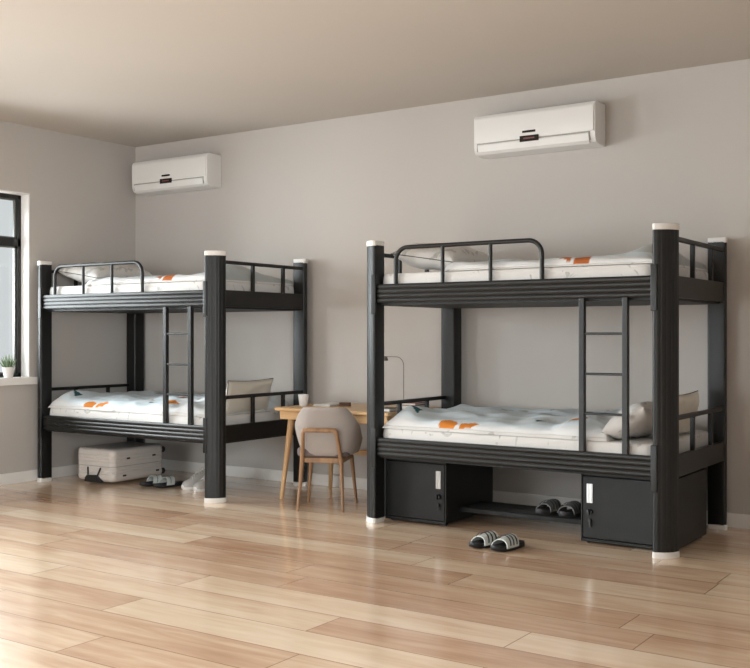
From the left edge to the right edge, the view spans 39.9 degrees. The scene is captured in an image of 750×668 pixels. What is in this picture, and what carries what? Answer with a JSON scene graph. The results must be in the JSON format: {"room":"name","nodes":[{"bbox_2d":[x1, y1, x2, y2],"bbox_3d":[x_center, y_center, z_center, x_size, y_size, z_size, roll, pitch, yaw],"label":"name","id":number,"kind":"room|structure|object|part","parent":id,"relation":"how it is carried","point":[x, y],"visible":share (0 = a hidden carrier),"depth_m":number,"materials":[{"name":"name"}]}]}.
{"room":"dormitory","nodes":[
{"label":"dormitory","id":0,"kind":"room"},
{"bbox_2d":[0,120,134,473],"bbox_3d":[-4.896,-0.247,5.565,0.200,2.905,9.420,0,0,34],"label":"wall","id":1,"kind":"structure","parent":0,"point":[82,196],"depth_m":8.77,"materials":[{"name":"grey paint"}]},
{"bbox_2d":[0,190,37,385],"bbox_3d":[-3.339,-0.370,7.832,0.250,1.560,1.719,0,0,34],"label":"window","id":2,"kind":"structure","parent":1,"relation":"in","point":[20,241],"depth_m":8.48,"materials":[{"name":"white paint"}]},
{"bbox_2d":[0,354,15,377],"bbox_3d":[-2.939,0.255,8.273,0.137,0.193,0.132,0,0,-28],"label":"potted plant","id":3,"kind":"object","parent":2,"relation":"on","point":[7,367],"visible":1,"depth_m":8.25,"materials":[{"name":"white ceramic"}]},
{"bbox_3d":[-2.936,0.308,8.278,0.102,0.087,0.102,0,0,34],"label":"pot","id":4,"kind":"part","parent":3,"relation":"part of","materials":[{"name":"white ceramic"}]},
{"bbox_3d":[-3.382,-0.392,7.861,0.025,1.425,1.535,0,0,34],"label":"sash","id":5,"kind":"part","parent":2,"relation":"part of","materials":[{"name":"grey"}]},
{"bbox_3d":[-3.378,-0.392,7.858,0.055,1.493,1.595,0,0,34],"label":"frame","id":6,"kind":"part","parent":2,"relation":"part of","materials":[{"name":"black"}]},
{"bbox_3d":[-3.339,0.381,7.832,0.250,0.059,1.719,0,0,34],"label":"sill","id":7,"kind":"part","parent":2,"relation":"part of","materials":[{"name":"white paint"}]},
{"bbox_2d":[0,464,78,485],"bbox_3d":[-4.808,1.160,5.506,0.012,0.090,9.420,0,0,34],"label":"baseboard","id":8,"kind":"structure","parent":1,"relation":"attached to","point":[69,470],"depth_m":8.46,"materials":[{"name":"white paint"}]},
{"bbox_2d":[0,470,749,667],"bbox_3d":[-1.156,1.255,3.045,8.820,0.100,9.420,0,0,34],"label":"floor","id":9,"kind":"structure","parent":0,"point":[122,574],"depth_m":4.97,"materials":[{"name":"brown wood"}]},
{"bbox_2d":[78,441,164,482],"bbox_3d":[-2.092,1.054,8.558,0.446,0.267,0.644,0,0,34],"label":"suitcase","id":10,"kind":"object","parent":9,"relation":"on","point":[120,461],"visible":0.99,"depth_m":8.36,"materials":[{"name":"beige plastic"},{"name":"black plastic"}]},
{"bbox_3d":[-2.255,1.128,8.300,0.194,0.118,0.036,0,0,34],"label":"carry handle","id":11,"kind":"part","parent":10,"relation":"part of","materials":[{"name":"black plastic"}]},
{"bbox_2d":[139,475,161,486],"bbox_3d":[-1.747,1.164,8.243,0.281,0.082,0.117,0,0,-41],"label":"sandal","id":12,"kind":"object","parent":9,"relation":"on","point":[151,479],"visible":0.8,"depth_m":8.19,"materials":[{"name":"black rubber"}]},
{"bbox_2d":[153,476,182,487],"bbox_3d":[-1.631,1.164,8.165,0.117,0.082,0.281,0,0,43],"label":"sandal","id":13,"kind":"object","parent":9,"relation":"on","point":[168,481],"visible":0.98,"depth_m":8.13,"materials":[{"name":"black rubber"}]},
{"bbox_2d":[37,250,307,502],"bbox_3d":[-1.651,0.305,8.354,2.031,1.800,1.142,0,0,34],"label":"bunk bed","id":14,"kind":"object","parent":9,"relation":"on","point":[214,300],"visible":0.86,"depth_m":7.80,"materials":[{"name":"black metal"}]},
{"bbox_3d":[-2.726,0.305,8.467,0.115,1.744,0.115,0,0,34],"label":"post","id":15,"kind":"part","parent":14,"relation":"part of","materials":[{"name":"black metal"}]},
{"bbox_3d":[-2.164,-0.433,8.054,1.027,0.246,0.026,0,0,34],"label":"guard rail","id":16,"kind":"part","parent":14,"relation":"part of","materials":[{"name":"black metal"}]},
{"bbox_3d":[-1.951,-0.258,7.909,1.826,0.116,0.034,0,0,34],"label":"rail","id":17,"kind":"part","parent":14,"relation":"part of","materials":[{"name":"black metal"}]},
{"bbox_3d":[-1.951,0.717,7.909,1.826,0.116,0.034,0,0,34],"label":"rail","id":18,"kind":"part","parent":14,"relation":"part of","materials":[{"name":"black metal"}]},
{"bbox_3d":[-2.158,0.305,9.310,0.115,1.744,0.115,0,0,34],"label":"post","id":19,"kind":"part","parent":14,"relation":"part of","materials":[{"name":"black metal"}]},
{"bbox_2d":[50,408,279,424],"bbox_3d":[-1.650,0.674,8.355,1.830,0.149,1.034,0,0,34],"label":"mattress","id":20,"kind":"object","parent":14,"relation":"on","point":[266,415],"visible":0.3,"depth_m":7.88,"materials":[{"name":"white fabric"}]},
{"bbox_2d":[48,390,287,416],"bbox_3d":[-1.670,0.525,8.341,1.746,0.148,1.001,0,0,34],"label":"duvet","id":21,"kind":"object","parent":20,"relation":"on","point":[148,401],"visible":0.7,"depth_m":8.14,"materials":[{"name":"white fabric"}]},
{"bbox_2d":[226,378,272,413],"bbox_3d":[-0.964,0.470,7.836,0.140,0.258,0.543,0,0,31],"label":"pillow","id":22,"kind":"object","parent":21,"relation":"on","point":[264,385],"visible":0.78,"depth_m":7.75,"materials":[{"name":"beige fabric"}]},
{"bbox_2d":[50,281,293,294],"bbox_3d":[-1.650,-0.305,8.355,1.830,0.159,1.034,0,0,34],"label":"mattress","id":23,"kind":"object","parent":14,"relation":"on","point":[189,285],"visible":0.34,"depth_m":7.87,"materials":[{"name":"white fabric"}]},
{"bbox_2d":[58,262,152,283],"bbox_3d":[-2.242,-0.500,8.673,0.450,0.218,0.706,0,0,29],"label":"pillow","id":24,"kind":"object","parent":23,"relation":"on","point":[91,272],"visible":0.42,"depth_m":8.44,"materials":[{"name":"fabric"}]},
{"bbox_2d":[85,264,292,285],"bbox_3d":[-1.467,-0.456,8.211,1.342,0.141,1.007,0,0,34],"label":"duvet","id":25,"kind":"object","parent":23,"relation":"on","point":[234,273],"visible":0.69,"depth_m":7.81,"materials":[{"name":"white fabric"}]},
{"bbox_3d":[-1.143,0.305,7.400,0.115,1.744,0.115,0,0,34],"label":"post","id":26,"kind":"part","parent":14,"relation":"part of","materials":[{"name":"black metal"}]},
{"bbox_3d":[-0.833,0.718,7.804,0.030,0.118,0.958,0,0,34],"label":"rail","id":27,"kind":"part","parent":14,"relation":"part of","materials":[{"name":"black metal"}]},
{"bbox_3d":[-0.833,-0.257,7.804,0.030,0.118,0.958,0,0,34],"label":"rail","id":28,"kind":"part","parent":14,"relation":"part of","materials":[{"name":"black metal"}]},
{"bbox_3d":[-0.575,0.305,8.243,0.115,1.744,0.115,0,0,34],"label":"post","id":29,"kind":"part","parent":14,"relation":"part of","materials":[{"name":"black metal"}]},
{"bbox_2d":[181,467,204,489],"bbox_3d":[-1.372,1.121,8.074,0.290,0.168,0.108,0,0,-30],"label":"sneaker","id":30,"kind":"object","parent":9,"relation":"on","point":[188,484],"visible":0.54,"depth_m":8.02,"materials":[{"name":"grey fabric"}]},
{"bbox_2d":[193,476,204,491],"bbox_3d":[-1.276,1.121,7.992,0.290,0.168,0.108,0,0,-42],"label":"sneaker","id":31,"kind":"object","parent":9,"relation":"on","point":[199,486],"visible":0.3,"depth_m":7.90,"materials":[{"name":"grey fabric"}]},
{"bbox_2d":[295,407,362,511],"bbox_3d":[-0.319,0.852,7.189,0.462,0.710,0.444,0,0,10],"label":"chair","id":32,"kind":"object","parent":9,"relation":"on","point":[333,434],"visible":1,"depth_m":7.03,"materials":[{"name":"grey fabric"}]},
{"bbox_3d":[-0.503,0.931,7.049,0.064,0.550,0.085,0,0,10],"label":"leg","id":33,"kind":"part","parent":32,"relation":"part of","materials":[{"name":"brown wood"}]},
{"bbox_3d":[-0.465,1.032,7.404,0.031,0.348,0.071,0,0,-35],"label":"leg","id":34,"kind":"part","parent":32,"relation":"part of","materials":[{"name":"brown wood"}]},
{"bbox_3d":[-0.376,0.656,6.991,0.262,0.047,0.034,0,0,10],"label":"rail","id":35,"kind":"part","parent":32,"relation":"part of","materials":[{"name":"brown wood"}]},
{"bbox_3d":[-0.333,0.811,7.231,0.370,0.063,0.365,0,0,10],"label":"seat","id":36,"kind":"part","parent":32,"relation":"part of","materials":[{"name":"grey fabric"}]},
{"bbox_3d":[-0.336,0.863,7.214,0.300,0.035,0.330,0,0,10],"label":"seat frame","id":37,"kind":"part","parent":32,"relation":"part of","materials":[{"name":"brown wood"}]},
{"bbox_3d":[-0.324,0.663,7.159,0.462,0.333,0.332,0,0,10],"label":"backrest","id":38,"kind":"part","parent":32,"relation":"part of","materials":[{"name":"beige fabric"}]},
{"bbox_3d":[-0.236,0.931,7.002,0.064,0.550,0.085,0,0,10],"label":"leg","id":39,"kind":"part","parent":32,"relation":"part of","materials":[{"name":"brown wood"}]},
{"bbox_3d":[-0.151,1.032,7.348,0.071,0.348,0.031,0,0,-35],"label":"leg","id":40,"kind":"part","parent":32,"relation":"part of","materials":[{"name":"brown wood"}]},
{"bbox_2d":[275,402,440,498],"bbox_3d":[-0.125,0.870,7.536,1.000,0.674,0.710,0,0,34],"label":"desk","id":41,"kind":"object","parent":9,"relation":"on","point":[358,410],"visible":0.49,"depth_m":7.53,"materials":[{"name":"brown wood"}]},
{"bbox_3d":[-0.638,0.883,7.557,0.119,0.647,0.051,0,0,0],"label":"leg","id":42,"kind":"part","parent":41,"relation":"part of","materials":[{"name":"brown wood"}]},
{"bbox_2d":[298,394,308,405],"bbox_3d":[-0.531,0.490,7.677,0.080,0.085,0.080,0,0,34],"label":"cup","id":43,"kind":"object","parent":41,"relation":"on","point":[303,398],"visible":1,"depth_m":7.65,"materials":[{"name":"white ceramic"}]},
{"bbox_2d":[313,402,338,406],"bbox_3d":[-0.340,0.526,7.717,0.153,0.014,0.230,0,0,30],"label":"paper stack","id":44,"kind":"object","parent":41,"relation":"on","point":[329,404],"visible":0.86,"depth_m":7.64,"materials":[{"name":"white paper"}]},
{"bbox_3d":[-0.337,0.883,8.003,0.051,0.647,0.119,0,0,-22],"label":"leg","id":45,"kind":"part","parent":41,"relation":"part of","materials":[{"name":"brown wood"}]},
{"bbox_2d":[339,402,350,405],"bbox_3d":[-0.221,0.519,7.637,0.090,0.028,0.040,0,0,14],"label":"glasses case","id":46,"kind":"object","parent":41,"relation":"on","point":[340,403],"visible":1,"depth_m":7.62,"materials":[{"name":"brown leather"}]},
{"bbox_2d":[384,407,396,411],"bbox_3d":[0.092,0.522,7.161,0.110,0.022,0.150,0,0,31],"label":"book","id":47,"kind":"object","parent":41,"relation":"on","point":[386,409],"visible":0.52,"depth_m":7.10,"materials":[{"name":"white paper"}]},
{"bbox_2d":[384,356,403,399],"bbox_3d":[0.153,0.347,7.626,0.239,0.371,0.100,0,0,34],"label":"desk lamp","id":48,"kind":"object","parent":41,"relation":"on","point":[385,357],"visible":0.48,"depth_m":7.59,"materials":[{"name":"black metal"}]},
{"bbox_2d":[396,404,429,408],"bbox_3d":[0.272,0.519,7.401,0.150,0.028,0.200,0,0,38],"label":"book","id":49,"kind":"object","parent":41,"relation":"on","point":[403,406],"visible":0.38,"depth_m":7.33,"materials":[{"name":"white paper"}]},
{"bbox_2d":[402,402,424,405],"bbox_3d":[0.272,0.497,7.401,0.130,0.016,0.180,0,0,29],"label":"book","id":50,"kind":"object","parent":49,"relation":"on","point":[413,403],"visible":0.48,"depth_m":7.34,"materials":[{"name":"white paper"}]},
{"bbox_2d":[384,458,492,525],"bbox_3d":[0.391,1.000,6.845,0.530,0.410,0.660,0,0,34],"label":"locker","id":51,"kind":"object","parent":9,"relation":"on","point":[417,491],"visible":0.8,"depth_m":6.60,"materials":[{"name":"black metal"}]},
{"bbox_3d":[0.261,0.995,6.583,0.429,0.355,0.019,0,0,34],"label":"door","id":52,"kind":"part","parent":51,"relation":"part of","materials":[{"name":"black metal"}]},
{"bbox_2d":[459,501,580,524],"bbox_3d":[0.988,1.117,6.473,0.888,0.028,0.310,0,0,34],"label":"shoe shelf","id":53,"kind":"object","parent":51,"relation":"attached to","point":[483,507],"visible":0.58,"depth_m":6.46,"materials":[{"name":"black metal"}]},
{"bbox_3d":[1.008,1.109,6.503,0.888,0.011,0.012,0,0,34],"label":"shelf rod","id":54,"kind":"part","parent":53,"relation":"part of","materials":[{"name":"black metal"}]},
{"bbox_3d":[1.030,1.109,6.535,0.888,0.011,0.012,0,0,34],"label":"shelf rod","id":55,"kind":"part","parent":53,"relation":"part of","materials":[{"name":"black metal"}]},
{"bbox_3d":[1.051,1.109,6.566,0.888,0.011,0.012,0,0,34],"label":"shelf rod","id":56,"kind":"part","parent":53,"relation":"part of","materials":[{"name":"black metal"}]},
{"bbox_3d":[0.923,1.109,6.377,0.888,0.011,0.012,0,0,34],"label":"shelf rod","id":57,"kind":"part","parent":53,"relation":"part of","materials":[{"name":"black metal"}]},
{"bbox_3d":[0.945,1.109,6.409,0.888,0.011,0.012,0,0,34],"label":"shelf rod","id":58,"kind":"part","parent":53,"relation":"part of","materials":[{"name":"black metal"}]},
{"bbox_3d":[0.966,1.109,6.440,0.888,0.011,0.012,0,0,34],"label":"shelf rod","id":59,"kind":"part","parent":53,"relation":"part of","materials":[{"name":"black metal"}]},
{"bbox_3d":[0.987,1.109,6.472,0.888,0.011,0.012,0,0,34],"label":"shelf rod","id":60,"kind":"part","parent":53,"relation":"part of","materials":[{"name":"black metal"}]},
{"bbox_2d":[535,499,562,514],"bbox_3d":[1.089,1.062,6.386,0.281,0.082,0.117,0,0,-45],"label":"sandal","id":61,"kind":"object","parent":53,"relation":"on","point":[554,505],"visible":0.91,"depth_m":6.33,"materials":[{"name":"grey plastic"}]},
{"bbox_2d":[557,501,580,516],"bbox_3d":[1.205,1.062,6.308,0.117,0.082,0.281,0,0,39],"label":"sandal","id":62,"kind":"object","parent":53,"relation":"on","point":[575,511],"visible":0.91,"depth_m":6.25,"materials":[{"name":"grey plastic"}]},
{"bbox_2d":[469,531,504,547],"bbox_3d":[0.644,1.164,5.885,0.281,0.082,0.117,0,0,-40],"label":"sandal","id":63,"kind":"object","parent":9,"relation":"on","point":[484,540],"visible":0.89,"depth_m":5.83,"materials":[{"name":"black rubber"}]},
{"bbox_2d":[491,533,524,551],"bbox_3d":[0.747,1.164,5.802,0.117,0.082,0.281,0,0,44],"label":"sandal","id":64,"kind":"object","parent":9,"relation":"on","point":[511,540],"visible":1,"depth_m":5.76,"materials":[{"name":"black rubber"}]},
{"bbox_2d":[366,223,727,558],"bbox_3d":[1.059,0.305,6.528,2.031,1.800,1.142,0,0,34],"label":"bunk bed","id":65,"kind":"object","parent":9,"relation":"on","point":[664,290],"visible":0.81,"depth_m":6.04,"materials":[{"name":"black metal"}]},
{"bbox_3d":[-0.015,0.305,6.641,0.115,1.744,0.115,0,0,34],"label":"post","id":66,"kind":"part","parent":65,"relation":"part of","materials":[{"name":"black metal"}]},
{"bbox_3d":[0.553,0.305,7.484,0.115,1.744,0.115,0,0,34],"label":"post","id":67,"kind":"part","parent":65,"relation":"part of","materials":[{"name":"black metal"}]},
{"bbox_3d":[0.546,-0.433,6.228,1.027,0.246,0.026,0,0,34],"label":"guard rail","id":68,"kind":"part","parent":65,"relation":"part of","materials":[{"name":"black metal"}]},
{"bbox_3d":[0.759,-0.258,6.083,1.826,0.116,0.034,0,0,34],"label":"rail","id":69,"kind":"part","parent":65,"relation":"part of","materials":[{"name":"black metal"}]},
{"bbox_3d":[0.759,0.717,6.083,1.826,0.116,0.034,0,0,34],"label":"rail","id":70,"kind":"part","parent":65,"relation":"part of","materials":[{"name":"black metal"}]},
{"bbox_2d":[383,428,707,454],"bbox_3d":[1.060,0.674,6.529,1.830,0.149,1.034,0,0,34],"label":"mattress","id":71,"kind":"object","parent":65,"relation":"on","point":[641,445],"visible":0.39,"depth_m":6.06,"materials":[{"name":"white fabric"}]},
{"bbox_2d":[382,404,621,441],"bbox_3d":[0.945,0.530,6.580,1.515,0.137,1.000,0,0,34],"label":"duvet","id":72,"kind":"object","parent":71,"relation":"on","point":[462,418],"visible":0.84,"depth_m":6.33,"materials":[{"name":"white fabric"}]},
{"bbox_2d":[601,401,652,438],"bbox_3d":[1.525,0.489,5.894,0.264,0.224,0.488,0,0,42],"label":"pillow","id":73,"kind":"object","parent":71,"relation":"on","point":[640,414],"visible":0.59,"depth_m":5.75,"materials":[{"name":"fabric"}]},
{"bbox_2d":[679,390,698,432],"bbox_3d":[1.790,0.470,6.077,0.148,0.258,0.544,0,0,30],"label":"pillow","id":74,"kind":"object","parent":71,"relation":"on","point":[688,402],"visible":0.41,"depth_m":6.04,"materials":[{"name":"beige fabric"}]},
{"bbox_2d":[383,264,707,283],"bbox_3d":[1.060,-0.305,6.529,1.830,0.159,1.034,0,0,34],"label":"mattress","id":75,"kind":"object","parent":65,"relation":"on","point":[626,269],"visible":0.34,"depth_m":6.04,"materials":[{"name":"white fabric"}]},
{"bbox_2d":[391,243,492,270],"bbox_3d":[0.469,-0.499,6.847,0.450,0.215,0.706,0,0,29],"label":"pillow","id":76,"kind":"object","parent":75,"relation":"on","point":[423,258],"visible":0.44,"depth_m":6.60,"materials":[{"name":"fabric"}]},
{"bbox_2d":[445,244,707,271],"bbox_3d":[1.243,-0.454,6.385,1.342,0.135,1.007,0,0,34],"label":"duvet","id":77,"kind":"object","parent":75,"relation":"on","point":[643,255],"visible":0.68,"depth_m":5.96,"materials":[{"name":"white fabric"}]},
{"bbox_3d":[1.567,0.305,5.574,0.115,1.744,0.115,0,0,34],"label":"post","id":78,"kind":"part","parent":65,"relation":"part of","materials":[{"name":"black metal"}]},
{"bbox_3d":[1.878,-0.257,5.978,0.030,0.118,0.958,0,0,34],"label":"rail","id":79,"kind":"part","parent":65,"relation":"part of","materials":[{"name":"black metal"}]},
{"bbox_3d":[1.878,0.718,5.978,0.030,0.118,0.958,0,0,34],"label":"rail","id":80,"kind":"part","parent":65,"relation":"part of","materials":[{"name":"black metal"}]},
{"bbox_3d":[2.136,0.305,6.417,0.115,1.744,0.115,0,0,34],"label":"post","id":81,"kind":"part","parent":65,"relation":"part of","materials":[{"name":"black metal"}]},
{"bbox_2d":[581,468,706,548],"bbox_3d":[1.569,1.000,6.039,0.555,0.410,0.600,0,0,34],"label":"locker","id":82,"kind":"object","parent":9,"relation":"on","point":[614,510],"visible":0.7,"depth_m":5.86,"materials":[{"name":"black metal"}]},
{"bbox_3d":[1.425,0.995,5.823,0.529,0.355,0.019,0,0,34],"label":"door","id":83,"kind":"part","parent":82,"relation":"part of","materials":[{"name":"black metal"}]},
{"bbox_2d":[0,0,749,146],"bbox_3d":[-1.153,-1.750,3.032,9.200,0.100,9.800,0,0,34],"label":"ceiling","id":84,"kind":"structure","parent":0,"point":[133,73],"depth_m":6.31,"materials":[{"name":"beige paint"}]},
{"bbox_2d":[135,59,749,514],"bbox_3d":[1.532,-0.247,7.035,9.220,2.905,0.200,0,0,34],"label":"wall","id":85,"kind":"structure","parent":0,"point":[676,149],"depth_m":7.48,"materials":[{"name":"grey paint"}]},
{"bbox_2d":[132,153,220,195],"bbox_3d":[-1.740,-1.386,9.001,0.900,0.281,0.195,0,0,34],"label":"air conditioner","id":86,"kind":"object","parent":85,"relation":"attached to","point":[197,172],"visible":1,"depth_m":8.88,"materials":[{"name":"white plastic"}]},
{"bbox_2d":[333,464,338,473],"bbox_3d":[-0.310,1.065,8.149,0.104,0.072,0.010,0,0,34],"label":"wall socket","id":87,"kind":"object","parent":85,"relation":"attached to","point":[335,467],"visible":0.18,"depth_m":8.15,"materials":[{"name":"white plastic"}]},
{"bbox_2d":[162,459,749,528],"bbox_3d":[1.478,1.160,6.943,8.808,0.090,0.012,0,0,34],"label":"baseboard","id":88,"kind":"structure","parent":85,"relation":"attached to","point":[734,520],"depth_m":8.14,"materials":[{"name":"white paint"}]},
{"bbox_2d":[474,101,604,158],"bbox_3d":[1.113,-1.391,7.079,0.900,0.281,0.195,0,0,34],"label":"air conditioner","id":89,"kind":"object","parent":85,"relation":"attached to","point":[577,126],"visible":1,"depth_m":6.98,"materials":[{"name":"white plastic"}]}
]}

